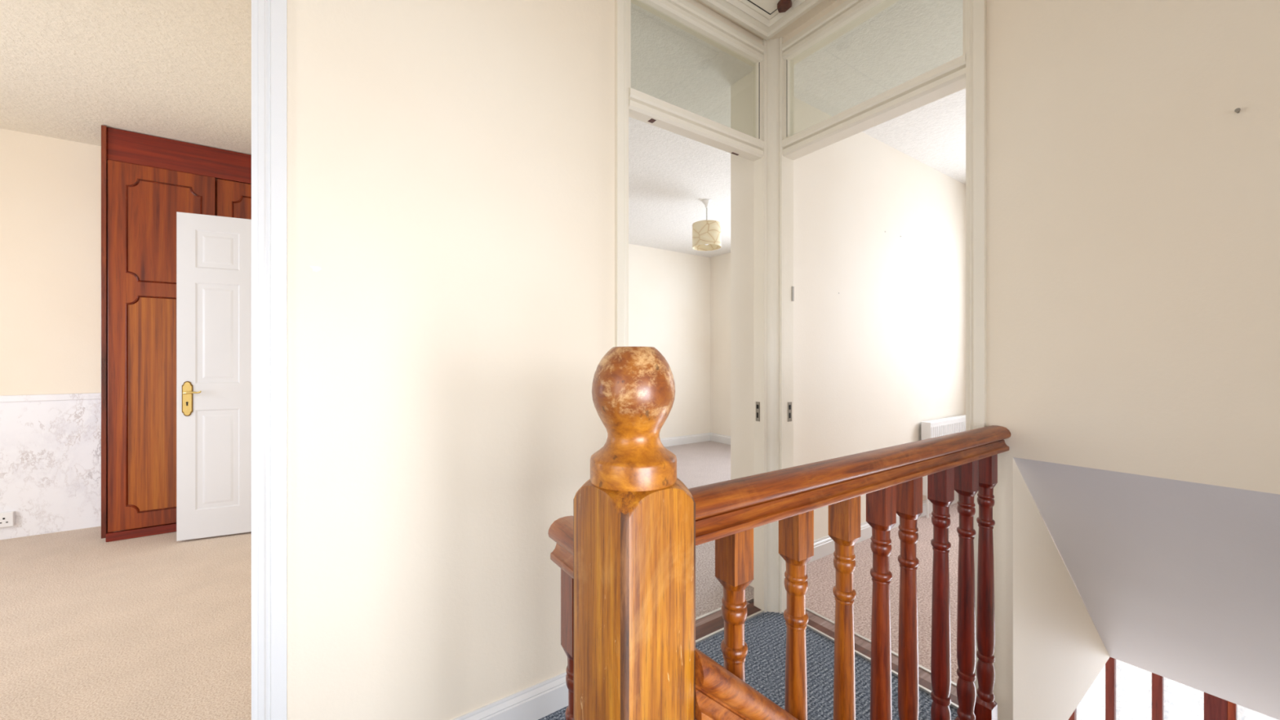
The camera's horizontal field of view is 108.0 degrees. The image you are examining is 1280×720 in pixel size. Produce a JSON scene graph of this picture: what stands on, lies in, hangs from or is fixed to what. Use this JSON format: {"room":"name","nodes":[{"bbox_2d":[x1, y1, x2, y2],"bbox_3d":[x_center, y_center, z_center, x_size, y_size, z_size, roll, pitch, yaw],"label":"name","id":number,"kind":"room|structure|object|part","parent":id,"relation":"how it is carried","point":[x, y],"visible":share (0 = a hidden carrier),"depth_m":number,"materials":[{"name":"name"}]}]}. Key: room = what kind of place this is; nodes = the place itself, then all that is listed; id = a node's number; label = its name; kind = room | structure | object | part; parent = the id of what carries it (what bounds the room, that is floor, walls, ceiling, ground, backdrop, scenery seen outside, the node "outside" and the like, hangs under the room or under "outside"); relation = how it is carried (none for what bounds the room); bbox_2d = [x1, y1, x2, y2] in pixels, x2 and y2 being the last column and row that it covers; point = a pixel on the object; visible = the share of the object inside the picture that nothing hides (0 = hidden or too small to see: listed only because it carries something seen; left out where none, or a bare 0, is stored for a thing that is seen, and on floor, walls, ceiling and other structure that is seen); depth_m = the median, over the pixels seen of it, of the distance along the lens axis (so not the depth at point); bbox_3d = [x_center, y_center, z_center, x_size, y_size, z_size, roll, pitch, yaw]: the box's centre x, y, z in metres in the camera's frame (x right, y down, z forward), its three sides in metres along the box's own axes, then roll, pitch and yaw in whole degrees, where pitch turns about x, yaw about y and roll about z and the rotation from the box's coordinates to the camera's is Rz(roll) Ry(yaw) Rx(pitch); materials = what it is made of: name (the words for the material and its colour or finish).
{"room":"stair landing","nodes":[
{"label":"stair landing","id":0,"kind":"room"},
{"bbox_2d":[0,128,235,395],"bbox_3d":[-3.759,-0.160,3.024,3.090,2.520,0.100,0,0,-35],"label":"wall","id":1,"kind":"structure","parent":0,"point":[51,188],"depth_m":2.96,"materials":[{"name":"beige paint"}]},
{"bbox_2d":[0,511,15,527],"bbox_3d":[-3.914,0.976,2.820,0.146,0.088,0.030,0,0,-35],"label":"socket","id":2,"kind":"object","parent":1,"relation":"attached to","point":[6,518],"visible":1,"depth_m":2.84,"materials":[{"name":"white plastic"}]},
{"bbox_2d":[0,399,101,539],"bbox_3d":[-4.186,0.679,2.657,1.770,0.842,0.014,0,0,-35],"label":"wainscoting","id":3,"kind":"structure","parent":1,"relation":"attached to","point":[51,451],"depth_m":2.95,"materials":[{"name":"white paint"}]},
{"bbox_2d":[0,392,101,402],"bbox_3d":[-4.181,0.238,2.651,1.770,0.040,0.028,0,0,-35],"label":"trim","id":4,"kind":"structure","parent":1,"relation":"attached to","point":[5,398],"depth_m":2.94,"materials":[{"name":"white wood"}]},
{"bbox_2d":[0,522,957,719],"bbox_3d":[-1.346,1.195,0.939,4.464,0.190,6.080,0,0,-35],"label":"floor","id":5,"kind":"structure","parent":0,"point":[154,627],"depth_m":1.83,"materials":[{"name":"beige carpet"}]},
{"bbox_2d":[101,124,251,542],"bbox_3d":[-2.890,-0.159,3.295,1.151,2.513,0.439,0,0,-35],"label":"wardrobe","id":6,"kind":"object","parent":5,"relation":"on","point":[146,180],"visible":0.38,"depth_m":2.90,"materials":[{"name":"brown wood"}]},
{"bbox_3d":[-3.357,-0.170,2.977,0.022,2.491,0.427,0,0,-35],"label":"panel","id":7,"kind":"part","parent":6,"relation":"part of","materials":[{"name":"brown wood"}]},
{"bbox_3d":[-3.014,0.275,2.950,0.327,1.330,0.001,0,0,-35],"label":"panel","id":8,"kind":"part","parent":6,"relation":"part of","materials":[{"name":"brown wood"}]},
{"bbox_3d":[-3.025,-0.084,2.954,0.484,2.256,0.018,0,0,-35],"label":"door","id":9,"kind":"part","parent":6,"relation":"part of","materials":[{"name":"brown wood"}]},
{"bbox_3d":[-3.014,-0.805,2.950,0.327,0.620,0.001,0,0,-35],"label":"panel","id":10,"kind":"part","parent":6,"relation":"part of","materials":[{"name":"brown wood"}]},
{"bbox_3d":[-3.012,-0.087,2.947,0.347,2.075,0.008,0,0,-35],"label":"moulding","id":11,"kind":"part","parent":6,"relation":"part of","materials":[{"name":"brown wood"}]},
{"bbox_3d":[-2.778,-1.317,3.154,1.129,0.197,0.020,0,0,-35],"label":"panel","id":12,"kind":"part","parent":6,"relation":"part of","materials":[{"name":"brown wood"}]},
{"bbox_3d":[-2.636,-0.084,3.247,0.478,2.256,0.018,0,0,-35],"label":"door","id":13,"kind":"part","parent":6,"relation":"part of","materials":[{"name":"brown wood"}]},
{"bbox_3d":[-2.623,-0.087,3.241,0.341,2.075,0.008,0,0,-35],"label":"moulding","id":14,"kind":"part","parent":6,"relation":"part of","materials":[{"name":"brown wood"}]},
{"bbox_3d":[-2.625,-0.805,3.243,0.321,0.620,0.001,0,0,-35],"label":"panel","id":15,"kind":"part","parent":6,"relation":"part of","materials":[{"name":"brown wood"}]},
{"bbox_2d":[547,346,1011,719],"bbox_3d":[0.728,1.068,1.232,2.035,2.170,0.306,0,0,-35],"label":"banister","id":16,"kind":"object","parent":5,"relation":"on","point":[625,557],"visible":1,"depth_m":0.73,"materials":[{"name":"brown wood"}]},
{"bbox_3d":[-0.079,0.311,0.745,0.066,0.070,0.183,0,0,-35],"label":"short handrail","id":17,"kind":"part","parent":16,"relation":"part of","materials":[{"name":"brown wood"}]},
{"bbox_3d":[-0.009,0.804,0.619,0.120,1.291,0.120,0,0,-38],"label":"newel post","id":18,"kind":"part","parent":16,"relation":"part of","materials":[{"name":"brown wood"}]},
{"bbox_3d":[0.848,1.266,1.168,1.913,1.780,0.066,0,0,-35],"label":"stair handrail","id":19,"kind":"part","parent":16,"relation":"part of","materials":[{"name":"brown wood"}]},
{"bbox_3d":[0.545,0.230,1.021,1.262,0.070,0.066,0,0,-35],"label":"handrail","id":20,"kind":"part","parent":16,"relation":"part of","materials":[{"name":"brown wood"}]},
{"bbox_2d":[0,0,965,257],"bbox_3d":[-0.239,-1.450,1.759,7.420,0.100,6.360,0,0,-35],"label":"ceiling","id":21,"kind":"structure","parent":0,"point":[179,70],"depth_m":2.35,"materials":[{"name":"white paint"}]},
{"bbox_2d":[692,199,721,250],"bbox_3d":[0.586,-1.194,4.083,0.252,0.412,0.252,0,0,-35],"label":"pendant lamp","id":22,"kind":"object","parent":21,"relation":"hanging from","point":[706,234],"visible":1,"depth_m":3.99,"materials":[{"name":"white plastic"}]},
{"bbox_3d":[0.586,-1.090,4.083,0.252,0.204,0.252,0,0,-35],"label":"lamp shade","id":23,"kind":"part","parent":22,"relation":"part of","materials":[{"name":"paper"}]},
{"bbox_2d":[699,0,823,40],"bbox_3d":[0.459,-1.385,1.510,0.720,0.030,0.723,0,0,-35],"label":"hatch","id":24,"kind":"object","parent":21,"relation":"attached to","point":[766,19],"visible":1,"depth_m":1.85,"materials":[{"name":"white"}]},
{"bbox_3d":[0.460,-1.396,1.509,0.516,0.008,0.516,0,0,-35],"label":"panel","id":25,"kind":"part","parent":24,"relation":"part of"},
{"bbox_2d":[287,0,762,719],"bbox_3d":[-0.668,-0.150,1.252,3.135,2.500,0.101,0,0,-35],"label":"wall","id":26,"kind":"structure","parent":0,"point":[451,163],"depth_m":1.27,"materials":[{"name":"beige paint"}]},
{"bbox_2d":[251,0,287,719],"bbox_3d":[-1.209,0.072,0.871,0.877,2.055,0.128,0,0,-35],"label":"door frame","id":27,"kind":"structure","parent":26,"relation":"in","point":[268,17],"depth_m":1.05,"materials":[{"name":"white wood"}]},
{"bbox_2d":[451,671,568,719],"bbox_3d":[-0.451,1.050,1.333,0.896,0.100,0.016,0,0,-35],"label":"baseboard","id":28,"kind":"structure","parent":26,"relation":"attached to","point":[540,700],"depth_m":1.41,"materials":[{"name":"white wood"}]},
{"bbox_2d":[614,0,764,609],"bbox_3d":[0.241,-0.150,1.845,0.822,2.500,0.068,0,0,-35],"label":"door frame","id":29,"kind":"structure","parent":26,"relation":"in","point":[630,102],"depth_m":1.81,"materials":[{"name":"white wood"}]},
{"bbox_3d":[0.239,-1.340,1.848,0.705,0.070,0.060,0,0,-35],"label":"head rail","id":30,"kind":"part","parent":29,"relation":"part of","materials":[{"name":"white wood"}]},
{"bbox_3d":[0.520,0.228,2.050,0.003,0.085,0.022,0,0,-35],"label":"strike plate","id":31,"kind":"part","parent":29,"relation":"part of","materials":[{"name":"silver metal"}]},
{"bbox_2d":[695,602,761,639],"bbox_3d":[0.277,1.107,1.893,0.850,0.026,0.070,0,0,-35],"label":"trim","id":32,"kind":"structure","parent":26,"relation":"attached to","point":[717,624],"depth_m":1.91,"materials":[{"name":"brown wood"}]},
{"bbox_2d":[762,36,782,613],"bbox_3d":[0.579,-0.150,2.024,0.064,2.500,0.060,0,0,-35],"label":"trim","id":33,"kind":"structure","parent":26,"relation":"attached to","point":[772,62],"depth_m":2.03,"materials":[{"name":"white wood"}]},
{"bbox_2d":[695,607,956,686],"bbox_3d":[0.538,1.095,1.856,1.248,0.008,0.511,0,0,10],"label":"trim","id":34,"kind":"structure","parent":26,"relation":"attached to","point":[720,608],"depth_m":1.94,"materials":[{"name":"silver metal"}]},
{"bbox_2d":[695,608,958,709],"bbox_3d":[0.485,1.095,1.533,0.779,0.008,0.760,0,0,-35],"label":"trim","id":35,"kind":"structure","parent":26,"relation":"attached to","point":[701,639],"depth_m":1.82,"materials":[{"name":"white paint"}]},
{"bbox_2d":[628,243,710,438],"bbox_3d":[-0.551,-0.150,5.356,3.820,2.500,0.100,0,0,-35],"label":"wall","id":36,"kind":"structure","parent":0,"point":[669,291],"depth_m":6.02,"materials":[{"name":"beige paint"}]},
{"bbox_2d":[660,432,710,446],"bbox_3d":[-0.518,1.045,5.309,3.620,0.110,0.016,0,0,-35],"label":"baseboard","id":37,"kind":"structure","parent":36,"relation":"attached to","point":[686,439],"depth_m":6.08,"materials":[{"name":"white wood"}]},
{"bbox_2d":[710,252,730,435],"bbox_3d":[1.855,-0.150,5.156,0.100,2.500,2.980,0,0,-35],"label":"wall","id":38,"kind":"structure","parent":0,"point":[720,265],"depth_m":6.19,"materials":[{"name":"beige paint"}]},
{"bbox_2d":[710,432,730,444],"bbox_3d":[1.808,1.045,5.123,0.016,0.110,2.980,0,0,-35],"label":"baseboard","id":39,"kind":"structure","parent":38,"relation":"attached to","point":[726,439],"depth_m":6.17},
{"bbox_2d":[748,71,753,586],"bbox_3d":[0.614,-0.150,2.237,0.095,2.500,0.150,0,0,-35],"label":"wall","id":40,"kind":"structure","parent":0,"point":[750,74],"depth_m":2.26,"materials":[{"name":"beige paint"}]},
{"bbox_2d":[730,74,965,540],"bbox_3d":[1.599,-0.150,3.088,2.685,2.500,0.121,0,0,-35],"label":"wall","id":41,"kind":"structure","parent":0,"point":[879,232],"depth_m":2.85,"materials":[{"name":"beige paint"}]},
{"bbox_2d":[807,489,958,563],"bbox_3d":[1.632,1.050,3.028,2.460,0.100,0.016,0,0,-35],"label":"baseboard","id":42,"kind":"structure","parent":41,"relation":"attached to","point":[824,546],"depth_m":2.79,"materials":[{"name":"white wood"}]},
{"bbox_2d":[920,414,965,518],"bbox_3d":[2.280,0.766,3.433,0.734,0.668,0.070,0,0,-35],"label":"radiator","id":43,"kind":"object","parent":41,"relation":"attached to","point":[949,425],"visible":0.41,"depth_m":3.28,"materials":[{"name":"white metal"}]},
{"bbox_3d":[1.982,0.686,3.221,0.004,0.508,0.061,0,0,-35],"label":"panel","id":44,"kind":"part","parent":43,"relation":"part of","materials":[{"name":"white metal"}]},
{"bbox_2d":[922,414,965,422],"bbox_3d":[2.276,0.439,3.441,0.730,0.013,0.036,0,0,-35],"label":"grille","id":45,"kind":"object","parent":43,"relation":"attached to","point":[964,415],"depth_m":3.39,"materials":[{"name":"white metal"}]},
{"bbox_3d":[2.294,0.688,3.416,0.730,0.505,0.026,0,0,-35],"label":"panel","id":46,"kind":"part","parent":43,"relation":"part of","materials":[{"name":"white metal"}]},
{"bbox_2d":[664,440,1101,683],"bbox_3d":[1.238,1.195,2.788,3.620,0.190,6.160,0,0,-35],"label":"floor","id":47,"kind":"structure","parent":0,"point":[820,572],"depth_m":2.38,"materials":[{"name":"beige carpet"}]},
{"bbox_2d":[782,0,1279,719],"bbox_3d":[1.464,-0.055,0.898,0.100,2.690,2.800,0,0,-35],"label":"wall","id":48,"kind":"structure","parent":0,"point":[1133,215],"depth_m":1.16,"materials":[{"name":"beige paint"}]},
{"bbox_2d":[695,602,958,705],"bbox_3d":[0.537,1.107,1.835,1.231,0.025,0.533,0,0,10],"label":"trim","id":49,"kind":"structure","parent":48,"relation":"attached to","point":[925,675],"depth_m":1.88,"materials":[{"name":"wood"}]},
{"bbox_2d":[782,0,986,697],"bbox_3d":[0.840,-0.150,1.752,0.089,2.500,0.806,0,0,-35],"label":"door frame","id":50,"kind":"structure","parent":48,"relation":"in","point":[967,71],"depth_m":1.53,"materials":[{"name":"white wood"}]},
{"bbox_3d":[0.658,0.228,2.042,0.026,0.085,0.003,0,0,-35],"label":"strike plate","id":51,"kind":"part","parent":50,"relation":"part of","materials":[{"name":"silver metal"}]},
{"bbox_3d":[0.845,-1.340,1.751,0.081,0.070,0.694,0,0,-35],"label":"head rail","id":52,"kind":"part","parent":50,"relation":"part of","materials":[{"name":"white wood"}]},
{"bbox_2d":[1234,107,1240,113],"bbox_3d":[1.312,-0.546,1.020,0.017,0.008,0.008,0,0,-35],"label":"nail","id":53,"kind":"object","parent":48,"relation":"attached to","point":[1237,110],"visible":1,"depth_m":1.01,"materials":[{"name":"silver metal"}]},
{"bbox_2d":[1025,484,1110,719],"bbox_3d":[1.585,0.832,1.744,1.066,0.917,0.071,0,0,-35],"label":"wall","id":54,"kind":"structure","parent":0,"point":[1065,652],"depth_m":1.56,"materials":[{"name":"beige paint"}]},
{"bbox_2d":[1013,457,1279,719],"bbox_3d":[2.182,0.745,0.904,1.286,1.090,1.989,0,0,-35],"label":"ceiling","id":55,"kind":"structure","parent":0,"point":[1179,581],"depth_m":1.38,"materials":[{"name":"white paint"}]},
{"bbox_3d":[3.336,2.520,2.751,0.100,2.360,3.700,0,0,-35],"label":"wall","id":56,"kind":"structure","parent":0,"visible":0},
{"bbox_2d":[1068,657,1277,719],"bbox_3d":[3.228,2.665,2.858,0.115,2.070,1.600,0,0,-35],"label":"window","id":57,"kind":"structure","parent":56,"relation":"in","point":[1121,691],"depth_m":2.94,"materials":[{"name":"white glass"}]},
{"bbox_3d":[-1.612,-0.160,2.558,0.100,2.520,3.120,0,0,-35],"label":"wall","id":58,"kind":"structure","parent":0,"visible":0},
{"bbox_2d":[176,211,251,541],"bbox_3d":[-2.436,0.099,2.947,0.762,1.978,0.095,0,0,-26],"label":"door","id":59,"kind":"structure","parent":58,"relation":"in","point":[214,252],"depth_m":2.86,"materials":[{"name":"white paint"}]},
{"bbox_3d":[-2.737,0.234,2.810,0.050,0.212,0.004,0,0,-26],"label":"handle","id":60,"kind":"part","parent":59,"relation":"part of","materials":[{"name":"gold metal"}]},
{"bbox_3d":[-2.695,0.196,2.786,0.099,0.022,0.045,0,0,4],"label":"lever","id":61,"kind":"part","parent":59,"relation":"part of","materials":[{"name":"gold metal"}]},
{"bbox_3d":[-2.619,-0.678,2.891,0.210,0.233,0.039,0,0,-26],"label":"panel","id":62,"kind":"part","parent":59,"relation":"part of","materials":[{"name":"white paint"}]},
{"bbox_3d":[-2.619,-0.164,2.891,0.210,0.617,0.039,0,0,-26],"label":"panel","id":63,"kind":"part","parent":59,"relation":"part of","materials":[{"name":"white paint"}]},
{"bbox_3d":[-2.619,0.610,2.891,0.210,0.610,0.039,0,0,-26],"label":"panel","id":64,"kind":"part","parent":59,"relation":"part of","materials":[{"name":"white paint"}]}
]}

